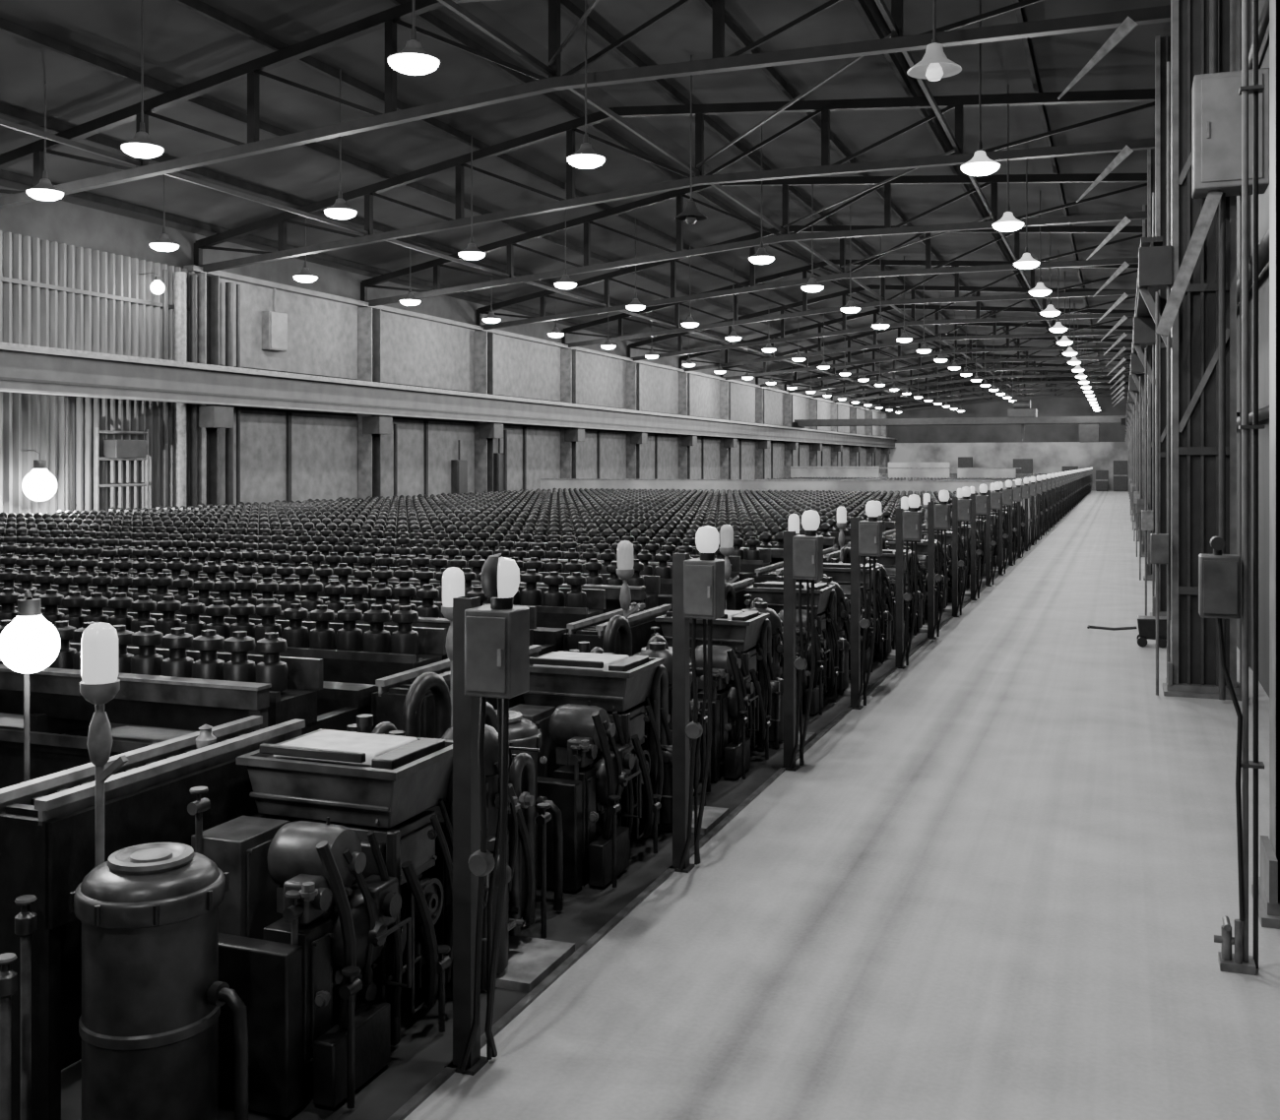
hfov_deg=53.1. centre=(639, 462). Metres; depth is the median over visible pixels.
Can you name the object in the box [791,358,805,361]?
diffuser
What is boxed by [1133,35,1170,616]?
steel column
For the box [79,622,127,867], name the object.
lamp
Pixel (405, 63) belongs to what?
diffuser
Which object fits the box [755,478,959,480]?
machine
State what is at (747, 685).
machine
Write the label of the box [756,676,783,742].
pot
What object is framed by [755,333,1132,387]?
roof truss
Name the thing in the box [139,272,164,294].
wall lamp
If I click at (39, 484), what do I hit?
wall lamp
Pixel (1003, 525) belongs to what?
machine
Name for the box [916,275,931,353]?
pendant lamp
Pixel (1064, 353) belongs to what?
diffuser
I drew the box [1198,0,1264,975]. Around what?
conduit
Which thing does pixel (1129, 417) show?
steel column
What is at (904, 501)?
lamp
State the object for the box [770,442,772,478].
batten
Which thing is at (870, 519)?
lamp base
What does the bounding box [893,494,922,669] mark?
signal post
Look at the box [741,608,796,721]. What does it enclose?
tank
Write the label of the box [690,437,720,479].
wall panel
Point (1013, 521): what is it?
machine
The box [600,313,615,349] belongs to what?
pendant lamp
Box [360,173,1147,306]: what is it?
roof truss
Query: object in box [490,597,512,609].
lamp base
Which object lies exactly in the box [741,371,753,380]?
pendant lamp
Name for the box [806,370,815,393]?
pendant lamp
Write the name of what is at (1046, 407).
wall
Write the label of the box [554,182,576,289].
pendant lamp
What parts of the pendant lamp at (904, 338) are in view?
rod, lamp shade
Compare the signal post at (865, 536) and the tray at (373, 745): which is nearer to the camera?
the tray at (373, 745)
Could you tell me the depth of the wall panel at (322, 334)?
41.32 m
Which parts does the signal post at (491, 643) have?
box door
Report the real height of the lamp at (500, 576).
0.220 m
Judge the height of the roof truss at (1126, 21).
3.493 m
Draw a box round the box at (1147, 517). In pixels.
[1141,347,1153,616]
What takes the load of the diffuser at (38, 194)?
attached to the pendant lamp at (44, 190)
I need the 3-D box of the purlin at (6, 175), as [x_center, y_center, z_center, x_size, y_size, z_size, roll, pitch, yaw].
[1.692,-6.655,73.101,0.100,0.190,154.000,0,0,21]
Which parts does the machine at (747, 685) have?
motor, bed frame, motor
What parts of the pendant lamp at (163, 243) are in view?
rod, lamp shade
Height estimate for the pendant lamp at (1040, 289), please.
3.310 m
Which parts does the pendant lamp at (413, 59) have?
rod, lamp shade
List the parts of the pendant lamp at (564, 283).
rod, lamp shade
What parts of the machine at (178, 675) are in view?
guard rail, thread rail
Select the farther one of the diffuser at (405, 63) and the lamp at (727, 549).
the diffuser at (405, 63)
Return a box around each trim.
[0,276,190,312]
[183,264,890,414]
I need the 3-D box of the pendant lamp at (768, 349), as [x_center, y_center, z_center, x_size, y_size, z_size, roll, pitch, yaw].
[6.122,-6.845,60.755,0.700,3.210,0.700,0,0,21]
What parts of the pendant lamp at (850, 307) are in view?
rod, lamp shade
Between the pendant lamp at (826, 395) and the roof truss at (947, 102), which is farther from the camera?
the pendant lamp at (826, 395)
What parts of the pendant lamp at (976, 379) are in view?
rod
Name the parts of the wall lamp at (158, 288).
bulb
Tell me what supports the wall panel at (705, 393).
attached to the wall at (60, 222)
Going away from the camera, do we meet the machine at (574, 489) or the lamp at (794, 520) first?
the lamp at (794, 520)
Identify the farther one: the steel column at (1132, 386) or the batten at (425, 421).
the batten at (425, 421)
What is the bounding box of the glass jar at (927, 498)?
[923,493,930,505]
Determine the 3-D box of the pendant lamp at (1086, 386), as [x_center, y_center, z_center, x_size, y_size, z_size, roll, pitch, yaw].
[31.789,-6.895,91.199,0.700,3.310,0.700,0,0,21]
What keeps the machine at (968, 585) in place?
on the floor at (422, 1053)
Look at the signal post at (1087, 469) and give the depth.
108.13 m
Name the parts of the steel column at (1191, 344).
batten plate, plate, batten plate, batten plate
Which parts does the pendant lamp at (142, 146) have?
lamp shade, rod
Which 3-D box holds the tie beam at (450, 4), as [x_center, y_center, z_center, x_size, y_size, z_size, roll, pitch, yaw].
[15.205,-7.100,67.954,0.080,0.100,153.900,0,0,21]
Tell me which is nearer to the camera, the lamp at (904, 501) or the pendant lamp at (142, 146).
the pendant lamp at (142, 146)
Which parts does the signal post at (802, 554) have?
box door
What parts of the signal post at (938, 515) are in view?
box door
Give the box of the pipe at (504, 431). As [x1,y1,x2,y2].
[503,430,507,491]
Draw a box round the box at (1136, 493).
[1134,393,1139,557]
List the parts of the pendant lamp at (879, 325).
lamp shade, rod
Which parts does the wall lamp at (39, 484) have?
bulb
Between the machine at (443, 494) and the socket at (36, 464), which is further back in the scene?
the machine at (443, 494)
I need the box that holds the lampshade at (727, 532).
[719,524,733,547]
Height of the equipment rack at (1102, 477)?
2.200 m
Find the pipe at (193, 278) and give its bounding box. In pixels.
[190,274,197,508]
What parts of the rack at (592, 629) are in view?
frame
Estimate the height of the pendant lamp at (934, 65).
3.300 m
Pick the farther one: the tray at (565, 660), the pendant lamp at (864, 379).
the pendant lamp at (864, 379)
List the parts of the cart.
handle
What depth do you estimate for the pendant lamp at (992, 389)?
94.30 m
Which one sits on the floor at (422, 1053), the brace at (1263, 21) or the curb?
the curb
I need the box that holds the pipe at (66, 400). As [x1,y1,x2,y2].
[64,398,68,511]
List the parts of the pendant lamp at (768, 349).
lamp shade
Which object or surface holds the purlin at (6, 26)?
attached to the ceiling
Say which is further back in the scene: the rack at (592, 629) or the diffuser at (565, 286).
the diffuser at (565, 286)
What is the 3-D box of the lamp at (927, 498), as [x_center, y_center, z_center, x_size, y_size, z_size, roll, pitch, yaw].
[6.875,1.865,30.538,0.234,2.270,0.170,0,0,21]
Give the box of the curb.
[386,490,1091,1119]
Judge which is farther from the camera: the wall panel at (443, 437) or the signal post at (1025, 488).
the wall panel at (443, 437)
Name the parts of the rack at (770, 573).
frame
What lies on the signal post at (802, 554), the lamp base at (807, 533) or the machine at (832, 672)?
the lamp base at (807, 533)
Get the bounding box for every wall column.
[192,272,233,506]
[356,307,392,500]
[473,330,503,493]
[559,348,584,478]
[625,362,647,479]
[677,372,697,479]
[719,381,737,479]
[754,387,769,479]
[783,393,798,478]
[808,398,822,466]
[830,403,842,466]
[848,407,860,466]
[865,410,876,466]
[880,413,890,473]
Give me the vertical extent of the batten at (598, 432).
4.600 m
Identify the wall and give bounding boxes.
[0,186,887,447]
[540,477,1036,539]
[887,381,1128,443]
[888,442,1128,491]
[1236,0,1269,697]
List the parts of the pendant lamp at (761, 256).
rod, lamp shade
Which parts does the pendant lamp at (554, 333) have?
rod, lamp shade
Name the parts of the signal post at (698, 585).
box door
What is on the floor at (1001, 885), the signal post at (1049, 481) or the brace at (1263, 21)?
the signal post at (1049, 481)
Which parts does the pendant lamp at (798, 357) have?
lamp shade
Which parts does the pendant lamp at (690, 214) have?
bulb, rod, lamp shade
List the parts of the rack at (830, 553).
frame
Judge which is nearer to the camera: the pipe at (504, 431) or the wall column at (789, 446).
the pipe at (504, 431)
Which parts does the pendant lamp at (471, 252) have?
rod, lamp shade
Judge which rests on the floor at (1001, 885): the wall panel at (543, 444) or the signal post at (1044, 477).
the signal post at (1044, 477)
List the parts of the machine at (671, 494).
thread rail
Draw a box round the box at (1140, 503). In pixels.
[1136,376,1145,580]
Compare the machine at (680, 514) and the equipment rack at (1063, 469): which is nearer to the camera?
the machine at (680, 514)
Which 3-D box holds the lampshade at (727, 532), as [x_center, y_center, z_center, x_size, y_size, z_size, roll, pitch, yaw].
[1.025,0.870,15.110,0.156,0.280,0.156,0,0,21]
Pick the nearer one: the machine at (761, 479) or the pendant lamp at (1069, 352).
the pendant lamp at (1069, 352)
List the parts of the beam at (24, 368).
stiffener plate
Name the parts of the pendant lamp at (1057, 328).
rod, lamp shade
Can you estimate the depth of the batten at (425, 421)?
48.84 m
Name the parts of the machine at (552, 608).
guard rail, thread rail, frame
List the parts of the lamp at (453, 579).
stem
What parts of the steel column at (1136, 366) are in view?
plate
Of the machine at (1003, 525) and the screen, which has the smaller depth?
the machine at (1003, 525)
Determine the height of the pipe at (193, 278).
8.300 m
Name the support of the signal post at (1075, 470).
on the floor at (1001, 885)
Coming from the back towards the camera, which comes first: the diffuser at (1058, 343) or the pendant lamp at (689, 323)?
the diffuser at (1058, 343)
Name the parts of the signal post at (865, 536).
box door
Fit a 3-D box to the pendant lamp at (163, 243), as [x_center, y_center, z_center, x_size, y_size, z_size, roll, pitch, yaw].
[-11.780,-6.195,31.691,0.700,1.910,0.700,0,0,21]
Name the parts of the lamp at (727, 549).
stem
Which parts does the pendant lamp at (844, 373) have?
rod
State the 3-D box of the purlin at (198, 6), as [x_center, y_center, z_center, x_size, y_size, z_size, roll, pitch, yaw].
[9.552,-8.335,70.138,0.100,0.190,154.000,0,0,21]
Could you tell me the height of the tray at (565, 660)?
0.090 m
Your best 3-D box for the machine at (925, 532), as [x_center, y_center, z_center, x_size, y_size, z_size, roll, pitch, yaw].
[6.685,2.172,28.768,1.173,1.655,2.570,0,0,21]
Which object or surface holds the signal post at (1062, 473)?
on the floor at (1001, 885)
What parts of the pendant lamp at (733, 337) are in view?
rod, lamp shade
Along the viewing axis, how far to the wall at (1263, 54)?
17.31 m
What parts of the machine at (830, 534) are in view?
thread rail, guard rail, frame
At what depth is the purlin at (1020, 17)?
31.26 m
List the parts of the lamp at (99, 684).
stem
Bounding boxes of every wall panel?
[0,230,194,362]
[0,391,190,518]
[219,278,357,379]
[219,409,357,511]
[381,311,474,391]
[381,419,474,502]
[493,333,560,401]
[493,425,560,492]
[576,351,626,408]
[576,430,626,478]
[640,364,678,414]
[640,434,678,479]
[690,374,720,419]
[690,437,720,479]
[730,383,755,422]
[730,440,755,479]
[765,389,784,426]
[765,442,784,479]
[792,395,809,428]
[792,443,809,466]
[810,398,831,431]
[817,445,831,466]
[837,404,849,433]
[837,446,849,466]
[856,408,866,435]
[856,447,866,466]
[872,411,881,436]
[872,448,881,473]
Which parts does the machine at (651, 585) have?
guard rail, thread rail, frame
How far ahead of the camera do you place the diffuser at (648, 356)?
64.31 m
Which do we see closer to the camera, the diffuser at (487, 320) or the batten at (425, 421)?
the diffuser at (487, 320)
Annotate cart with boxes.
[1087,615,1166,648]
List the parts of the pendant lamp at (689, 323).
rod, lamp shade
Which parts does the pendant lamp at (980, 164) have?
rod, lamp shade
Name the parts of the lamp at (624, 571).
stem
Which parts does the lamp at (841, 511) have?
stem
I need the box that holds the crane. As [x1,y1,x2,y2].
[792,400,1125,443]
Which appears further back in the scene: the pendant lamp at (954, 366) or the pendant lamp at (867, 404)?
the pendant lamp at (867, 404)
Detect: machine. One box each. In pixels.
[0,512,805,565]
[0,521,770,582]
[0,533,690,613]
[0,553,605,660]
[0,588,447,822]
[56,507,850,550]
[155,503,885,532]
[187,672,551,1118]
[237,500,898,531]
[307,497,925,523]
[366,495,938,511]
[417,492,952,511]
[462,491,962,503]
[502,489,970,500]
[509,615,707,892]
[536,487,980,498]
[650,582,798,781]
[744,574,850,715]
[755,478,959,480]
[761,478,1023,480]
[772,477,1023,480]
[784,477,1023,480]
[795,476,1019,480]
[809,546,895,672]
[860,535,925,641]
[885,473,1051,474]
[885,535,949,619]
[922,528,966,602]
[934,517,980,587]
[958,516,993,576]
[975,512,1003,567]
[990,505,1017,552]
[990,509,1008,559]
[1002,503,1024,542]
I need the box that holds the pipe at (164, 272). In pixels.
[162,269,168,507]
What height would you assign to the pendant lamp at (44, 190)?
2.330 m
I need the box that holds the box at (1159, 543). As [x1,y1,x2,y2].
[1150,291,1169,696]
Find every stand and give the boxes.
[0,953,17,1119]
[14,895,37,1119]
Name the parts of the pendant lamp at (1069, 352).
lamp shade, rod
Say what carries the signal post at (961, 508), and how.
on the floor at (1001, 885)
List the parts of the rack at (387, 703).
frame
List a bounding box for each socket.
[17,598,41,616]
[33,460,46,468]
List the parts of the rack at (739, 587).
frame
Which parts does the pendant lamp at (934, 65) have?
rod, lamp shade, bulb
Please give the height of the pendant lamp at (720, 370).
1.910 m
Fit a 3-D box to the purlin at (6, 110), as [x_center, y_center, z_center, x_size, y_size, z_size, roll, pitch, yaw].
[4.312,-7.215,72.114,0.100,0.190,154.000,0,0,21]
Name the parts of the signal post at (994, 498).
box door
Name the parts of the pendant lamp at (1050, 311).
rod, lamp shade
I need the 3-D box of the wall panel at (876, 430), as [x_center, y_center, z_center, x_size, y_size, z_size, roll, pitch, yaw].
[25.131,-4.175,137.471,0.060,2.550,7.900,0,0,21]
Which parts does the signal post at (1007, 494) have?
box door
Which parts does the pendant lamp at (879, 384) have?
rod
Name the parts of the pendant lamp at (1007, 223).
rod, lamp shade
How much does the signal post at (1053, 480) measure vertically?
2.540 m
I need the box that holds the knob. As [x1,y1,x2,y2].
[195,724,216,749]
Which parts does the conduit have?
knob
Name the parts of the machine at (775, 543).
thread rail, frame, guard rail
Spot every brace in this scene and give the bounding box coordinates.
[548,0,599,65]
[696,33,891,167]
[783,149,955,227]
[840,215,990,267]
[1236,229,1269,305]
[1248,0,1269,69]
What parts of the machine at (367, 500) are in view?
thread rail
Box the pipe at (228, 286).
[225,282,233,506]
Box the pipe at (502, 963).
[484,852,511,975]
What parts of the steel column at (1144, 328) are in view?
plate, batten plate, batten plate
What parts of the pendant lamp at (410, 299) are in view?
rod, lamp shade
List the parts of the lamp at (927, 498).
stem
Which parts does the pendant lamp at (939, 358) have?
lamp shade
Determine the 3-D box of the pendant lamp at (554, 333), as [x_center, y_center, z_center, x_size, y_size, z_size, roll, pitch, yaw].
[-3.526,-6.195,53.587,0.700,1.910,0.700,0,0,21]
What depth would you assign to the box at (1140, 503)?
32.57 m
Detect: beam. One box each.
[0,118,934,405]
[0,341,896,447]
[437,0,1025,396]
[874,0,1087,394]
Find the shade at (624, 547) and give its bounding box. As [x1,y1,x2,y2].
[617,540,633,570]
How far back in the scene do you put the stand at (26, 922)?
5.66 m
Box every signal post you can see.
[445,553,529,1076]
[667,525,724,873]
[779,510,823,771]
[847,501,882,709]
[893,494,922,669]
[926,490,951,639]
[950,486,971,617]
[970,484,988,600]
[984,481,1002,586]
[997,480,1013,575]
[1008,478,1022,566]
[1017,477,1029,558]
[1024,476,1036,551]
[1030,475,1041,545]
[1036,474,1046,540]
[1041,473,1051,535]
[1046,473,1055,531]
[1050,472,1058,527]
[1053,472,1062,524]
[1057,471,1065,521]
[1060,471,1067,518]
[1062,470,1070,516]
[1065,470,1072,514]
[1067,470,1074,511]
[1069,470,1076,511]
[1071,469,1078,509]
[1073,469,1079,507]
[1075,469,1081,506]
[1078,468,1083,503]
[1080,468,1085,501]
[1083,468,1087,498]
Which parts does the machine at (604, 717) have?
motor, bed frame, motor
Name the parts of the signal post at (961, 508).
box door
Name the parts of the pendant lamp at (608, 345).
lamp shade, rod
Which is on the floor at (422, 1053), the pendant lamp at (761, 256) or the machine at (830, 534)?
the machine at (830, 534)
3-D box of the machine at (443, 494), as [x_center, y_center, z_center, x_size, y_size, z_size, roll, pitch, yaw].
[1.007,2.050,43.073,18.700,1.900,2.460,0,0,21]
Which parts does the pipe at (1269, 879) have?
plate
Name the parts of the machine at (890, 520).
thread rail, guard rail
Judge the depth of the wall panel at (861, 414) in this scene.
130.49 m
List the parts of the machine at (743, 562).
thread rail, frame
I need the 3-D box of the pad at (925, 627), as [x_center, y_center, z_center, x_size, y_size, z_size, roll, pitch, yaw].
[5.029,2.995,23.138,0.590,0.050,0.650,0,0,21]
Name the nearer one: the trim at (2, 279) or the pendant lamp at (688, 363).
the trim at (2, 279)
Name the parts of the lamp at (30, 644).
bulb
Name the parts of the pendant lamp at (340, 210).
rod, lamp shade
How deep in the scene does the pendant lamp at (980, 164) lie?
23.20 m
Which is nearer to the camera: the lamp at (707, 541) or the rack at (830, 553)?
the lamp at (707, 541)
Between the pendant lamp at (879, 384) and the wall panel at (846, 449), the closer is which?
the pendant lamp at (879, 384)
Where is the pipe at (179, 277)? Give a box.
[174,271,186,508]
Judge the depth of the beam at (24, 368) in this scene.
40.66 m
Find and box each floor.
[61,511,1065,1119]
[403,490,1279,1119]
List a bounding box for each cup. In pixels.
[629,602,639,614]
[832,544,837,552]
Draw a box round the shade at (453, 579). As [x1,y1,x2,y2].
[442,567,464,607]
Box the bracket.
[1236,405,1269,428]
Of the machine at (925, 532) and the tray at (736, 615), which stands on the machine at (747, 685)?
the tray at (736, 615)
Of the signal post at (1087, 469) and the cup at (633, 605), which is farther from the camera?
the signal post at (1087, 469)
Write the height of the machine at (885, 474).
1.900 m
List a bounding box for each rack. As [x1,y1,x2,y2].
[94,427,148,511]
[371,644,541,738]
[563,602,671,655]
[724,577,754,611]
[752,561,806,585]
[823,544,850,563]
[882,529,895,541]
[958,456,972,467]
[1013,458,1032,473]
[1061,466,1078,471]
[1095,470,1108,491]
[1112,460,1128,491]
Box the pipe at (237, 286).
[236,284,240,505]
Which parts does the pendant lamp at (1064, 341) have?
rod, lamp shade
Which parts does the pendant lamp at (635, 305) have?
rod, lamp shade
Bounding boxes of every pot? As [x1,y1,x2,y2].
[658,738,690,826]
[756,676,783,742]
[826,637,849,690]
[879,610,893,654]
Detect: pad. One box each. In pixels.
[495,935,575,992]
[639,805,728,834]
[750,731,815,749]
[823,683,870,696]
[878,649,905,659]
[913,625,936,632]
[938,606,959,612]
[958,590,970,596]
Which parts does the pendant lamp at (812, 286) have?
rod, lamp shade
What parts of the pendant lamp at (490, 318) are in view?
lamp shade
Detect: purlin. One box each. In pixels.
[0,17,942,391]
[0,103,914,397]
[0,169,890,403]
[172,0,970,388]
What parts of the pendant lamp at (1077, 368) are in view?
rod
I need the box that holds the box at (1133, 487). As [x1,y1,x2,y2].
[1132,404,1138,541]
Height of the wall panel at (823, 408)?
2.550 m
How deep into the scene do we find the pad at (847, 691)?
16.68 m
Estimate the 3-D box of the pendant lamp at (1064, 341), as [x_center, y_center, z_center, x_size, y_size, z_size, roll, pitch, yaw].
[18.986,-6.895,57.232,0.700,3.310,0.700,0,0,21]
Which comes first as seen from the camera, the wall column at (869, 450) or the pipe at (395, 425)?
the pipe at (395, 425)
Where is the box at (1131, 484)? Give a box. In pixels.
[1130,413,1136,530]
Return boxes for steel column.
[1124,437,1129,494]
[1125,334,1133,510]
[1125,426,1131,506]
[1125,434,1130,499]
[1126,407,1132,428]
[1126,417,1132,514]
[1127,399,1136,530]
[1128,388,1139,541]
[1129,204,1147,557]
[1130,148,1154,580]
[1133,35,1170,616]
[1138,0,1239,701]
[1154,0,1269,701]
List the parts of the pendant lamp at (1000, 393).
rod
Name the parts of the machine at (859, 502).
thread rail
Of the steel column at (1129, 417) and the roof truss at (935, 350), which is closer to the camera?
the steel column at (1129, 417)
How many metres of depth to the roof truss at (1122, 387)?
120.89 m
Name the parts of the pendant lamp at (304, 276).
lamp shade, rod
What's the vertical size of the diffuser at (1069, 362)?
0.160 m
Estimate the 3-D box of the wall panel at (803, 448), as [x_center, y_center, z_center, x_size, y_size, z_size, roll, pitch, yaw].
[12.998,0.700,105.281,0.060,4.600,7.900,0,0,21]
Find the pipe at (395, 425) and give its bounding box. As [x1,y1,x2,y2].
[393,424,397,495]
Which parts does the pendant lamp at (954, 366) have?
rod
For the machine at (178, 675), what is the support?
on the floor at (422, 1053)
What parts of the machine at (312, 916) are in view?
motor, bed frame, motor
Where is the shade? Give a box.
[81,622,118,684]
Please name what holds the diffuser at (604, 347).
attached to the pendant lamp at (608, 345)
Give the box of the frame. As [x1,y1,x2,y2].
[0,715,307,1119]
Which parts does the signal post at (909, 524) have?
box door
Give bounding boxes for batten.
[286,412,291,503]
[424,420,428,494]
[522,426,526,491]
[596,431,599,478]
[654,434,657,479]
[701,437,703,479]
[739,440,741,479]
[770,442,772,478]
[840,451,842,466]
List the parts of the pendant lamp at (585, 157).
rod, lamp shade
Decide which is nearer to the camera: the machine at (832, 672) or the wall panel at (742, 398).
the machine at (832, 672)
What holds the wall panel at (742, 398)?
attached to the wall at (60, 222)
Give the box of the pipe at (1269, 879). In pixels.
[1251,0,1279,929]
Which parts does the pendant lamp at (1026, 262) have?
lamp shade, rod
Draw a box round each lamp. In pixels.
[0,590,60,782]
[20,449,57,501]
[25,82,63,200]
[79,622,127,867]
[120,0,164,158]
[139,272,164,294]
[149,174,179,252]
[293,216,317,282]
[323,68,357,219]
[386,0,440,74]
[399,248,420,305]
[441,567,464,726]
[457,134,485,259]
[480,553,519,598]
[482,308,500,322]
[547,294,564,337]
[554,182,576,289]
[566,0,605,168]
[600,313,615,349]
[616,540,640,620]
[625,217,645,311]
[644,347,658,358]
[674,55,707,224]
[681,245,699,327]
[682,334,695,367]
[695,525,719,553]
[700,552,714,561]
[714,341,725,374]
[719,524,739,610]
[725,266,741,341]
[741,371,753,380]
[748,125,774,264]
[762,339,775,352]
[766,376,775,384]
[787,363,796,389]
[788,513,799,535]
[791,350,805,361]
[801,176,824,292]
[801,510,820,530]
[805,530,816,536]
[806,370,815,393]
[817,313,830,369]
[823,389,831,397]
[836,507,850,549]
[837,378,845,400]
[838,333,850,376]
[840,205,860,313]
[858,373,869,382]
[864,387,871,406]
[865,501,880,516]
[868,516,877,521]
[871,236,889,329]
[875,340,884,386]
[876,501,885,535]
[889,384,898,391]
[896,256,912,342]
[900,497,908,511]
[902,387,911,395]
[906,0,961,81]
[907,494,920,508]
[913,360,922,398]
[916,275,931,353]
[923,493,930,528]
[933,351,947,362]
[934,372,941,404]
[938,490,949,501]
[948,304,959,370]
[957,488,962,499]
[960,0,1000,176]
[960,315,971,377]
[961,486,970,496]
[969,486,974,497]
[970,325,981,382]
[979,484,987,493]
[980,379,990,386]
[988,384,998,391]
[990,483,994,492]
[992,84,1023,231]
[993,481,1001,490]
[996,351,1005,395]
[1002,391,1011,398]
[1005,480,1012,487]
[1009,362,1016,402]
[1013,146,1039,268]
[1028,191,1051,296]
[1040,233,1060,317]
[1049,250,1067,332]
[1056,271,1073,345]
[1062,297,1077,356]
[1067,355,1081,365]
[1071,319,1084,372]
[1075,372,1087,379]
[1078,335,1088,383]
[1081,384,1090,388]
[1084,351,1092,393]
[1088,369,1096,403]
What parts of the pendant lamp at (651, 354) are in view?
lamp shade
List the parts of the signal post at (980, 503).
box door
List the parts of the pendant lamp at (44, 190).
lamp shade, rod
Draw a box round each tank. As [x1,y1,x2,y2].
[69,842,248,1119]
[494,709,563,911]
[632,646,710,792]
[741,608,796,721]
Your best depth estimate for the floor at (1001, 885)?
8.31 m
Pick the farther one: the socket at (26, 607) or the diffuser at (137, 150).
the diffuser at (137, 150)
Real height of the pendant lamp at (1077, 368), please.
3.310 m
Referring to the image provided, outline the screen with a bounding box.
[790,462,1021,480]
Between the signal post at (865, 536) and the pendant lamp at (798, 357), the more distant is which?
the pendant lamp at (798, 357)
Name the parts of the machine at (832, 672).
motor, bed frame, motor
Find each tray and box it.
[273,729,417,767]
[529,651,648,671]
[666,610,758,621]
[753,581,827,590]
[823,563,873,569]
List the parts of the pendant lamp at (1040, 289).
rod, lamp shade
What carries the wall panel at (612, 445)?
attached to the wall at (60, 222)
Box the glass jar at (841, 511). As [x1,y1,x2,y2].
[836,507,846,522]
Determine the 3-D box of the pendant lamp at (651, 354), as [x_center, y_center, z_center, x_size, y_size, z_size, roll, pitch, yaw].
[0.600,-6.195,64.536,0.700,1.910,0.700,0,0,21]
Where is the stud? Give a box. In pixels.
[1248,0,1249,667]
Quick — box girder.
[1127,236,1162,399]
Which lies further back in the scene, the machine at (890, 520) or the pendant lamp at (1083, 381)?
the pendant lamp at (1083, 381)
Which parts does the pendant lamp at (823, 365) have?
rod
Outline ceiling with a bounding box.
[0,0,1170,404]
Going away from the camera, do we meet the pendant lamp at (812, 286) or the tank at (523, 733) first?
the tank at (523, 733)
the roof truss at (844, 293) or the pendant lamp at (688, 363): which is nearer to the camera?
the roof truss at (844, 293)
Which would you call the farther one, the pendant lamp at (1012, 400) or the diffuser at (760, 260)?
the pendant lamp at (1012, 400)
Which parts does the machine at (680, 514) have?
thread rail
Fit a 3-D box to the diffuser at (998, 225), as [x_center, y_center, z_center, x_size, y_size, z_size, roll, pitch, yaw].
[8.316,-5.320,28.926,0.670,0.160,0.670,0,0,21]
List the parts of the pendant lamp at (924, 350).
rod, lamp shade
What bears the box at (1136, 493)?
attached to the steel column at (1132, 386)
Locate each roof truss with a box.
[0,0,1170,208]
[193,88,1154,272]
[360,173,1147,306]
[476,225,1142,329]
[561,259,1138,347]
[627,284,1136,361]
[678,305,1135,372]
[720,321,1133,380]
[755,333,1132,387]
[784,344,1131,393]
[809,353,1130,398]
[831,362,1130,402]
[849,370,1129,406]
[866,374,1129,410]
[881,379,1128,413]
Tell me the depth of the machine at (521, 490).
49.12 m
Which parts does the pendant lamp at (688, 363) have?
lamp shade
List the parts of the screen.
panel, rail, panel, panel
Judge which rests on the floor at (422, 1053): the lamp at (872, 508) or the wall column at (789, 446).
the wall column at (789, 446)
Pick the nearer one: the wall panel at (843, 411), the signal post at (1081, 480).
the signal post at (1081, 480)
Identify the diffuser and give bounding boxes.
[26,189,63,200]
[121,142,163,158]
[149,243,178,252]
[293,275,317,282]
[323,208,356,219]
[387,53,439,74]
[399,299,420,305]
[458,252,484,259]
[482,318,500,322]
[547,333,563,337]
[554,282,576,289]
[567,154,604,168]
[601,345,615,349]
[626,305,644,311]
[644,355,658,358]
[681,322,699,327]
[682,364,695,367]
[725,336,741,341]
[749,256,773,264]
[762,348,775,352]
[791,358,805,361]
[801,285,823,292]
[817,366,829,369]
[840,307,860,313]
[871,324,889,329]
[896,338,911,342]
[916,349,931,353]
[933,359,947,362]
[948,367,959,370]
[960,162,999,176]
[992,221,1023,231]
[1014,261,1039,268]
[1028,290,1051,296]
[1040,311,1060,317]
[1049,327,1067,332]
[1056,341,1072,345]
[1062,352,1077,356]
[1067,361,1080,365]
[1072,369,1084,372]
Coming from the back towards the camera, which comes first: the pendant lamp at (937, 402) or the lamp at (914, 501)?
the pendant lamp at (937, 402)
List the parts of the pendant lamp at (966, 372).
rod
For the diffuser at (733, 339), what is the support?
attached to the pendant lamp at (733, 337)
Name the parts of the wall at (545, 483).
rail, post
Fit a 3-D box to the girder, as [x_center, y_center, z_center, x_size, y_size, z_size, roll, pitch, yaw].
[29.631,-3.045,77.478,0.300,0.470,125.900,0,0,21]
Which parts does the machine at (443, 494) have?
thread rail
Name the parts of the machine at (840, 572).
motor, bed frame, motor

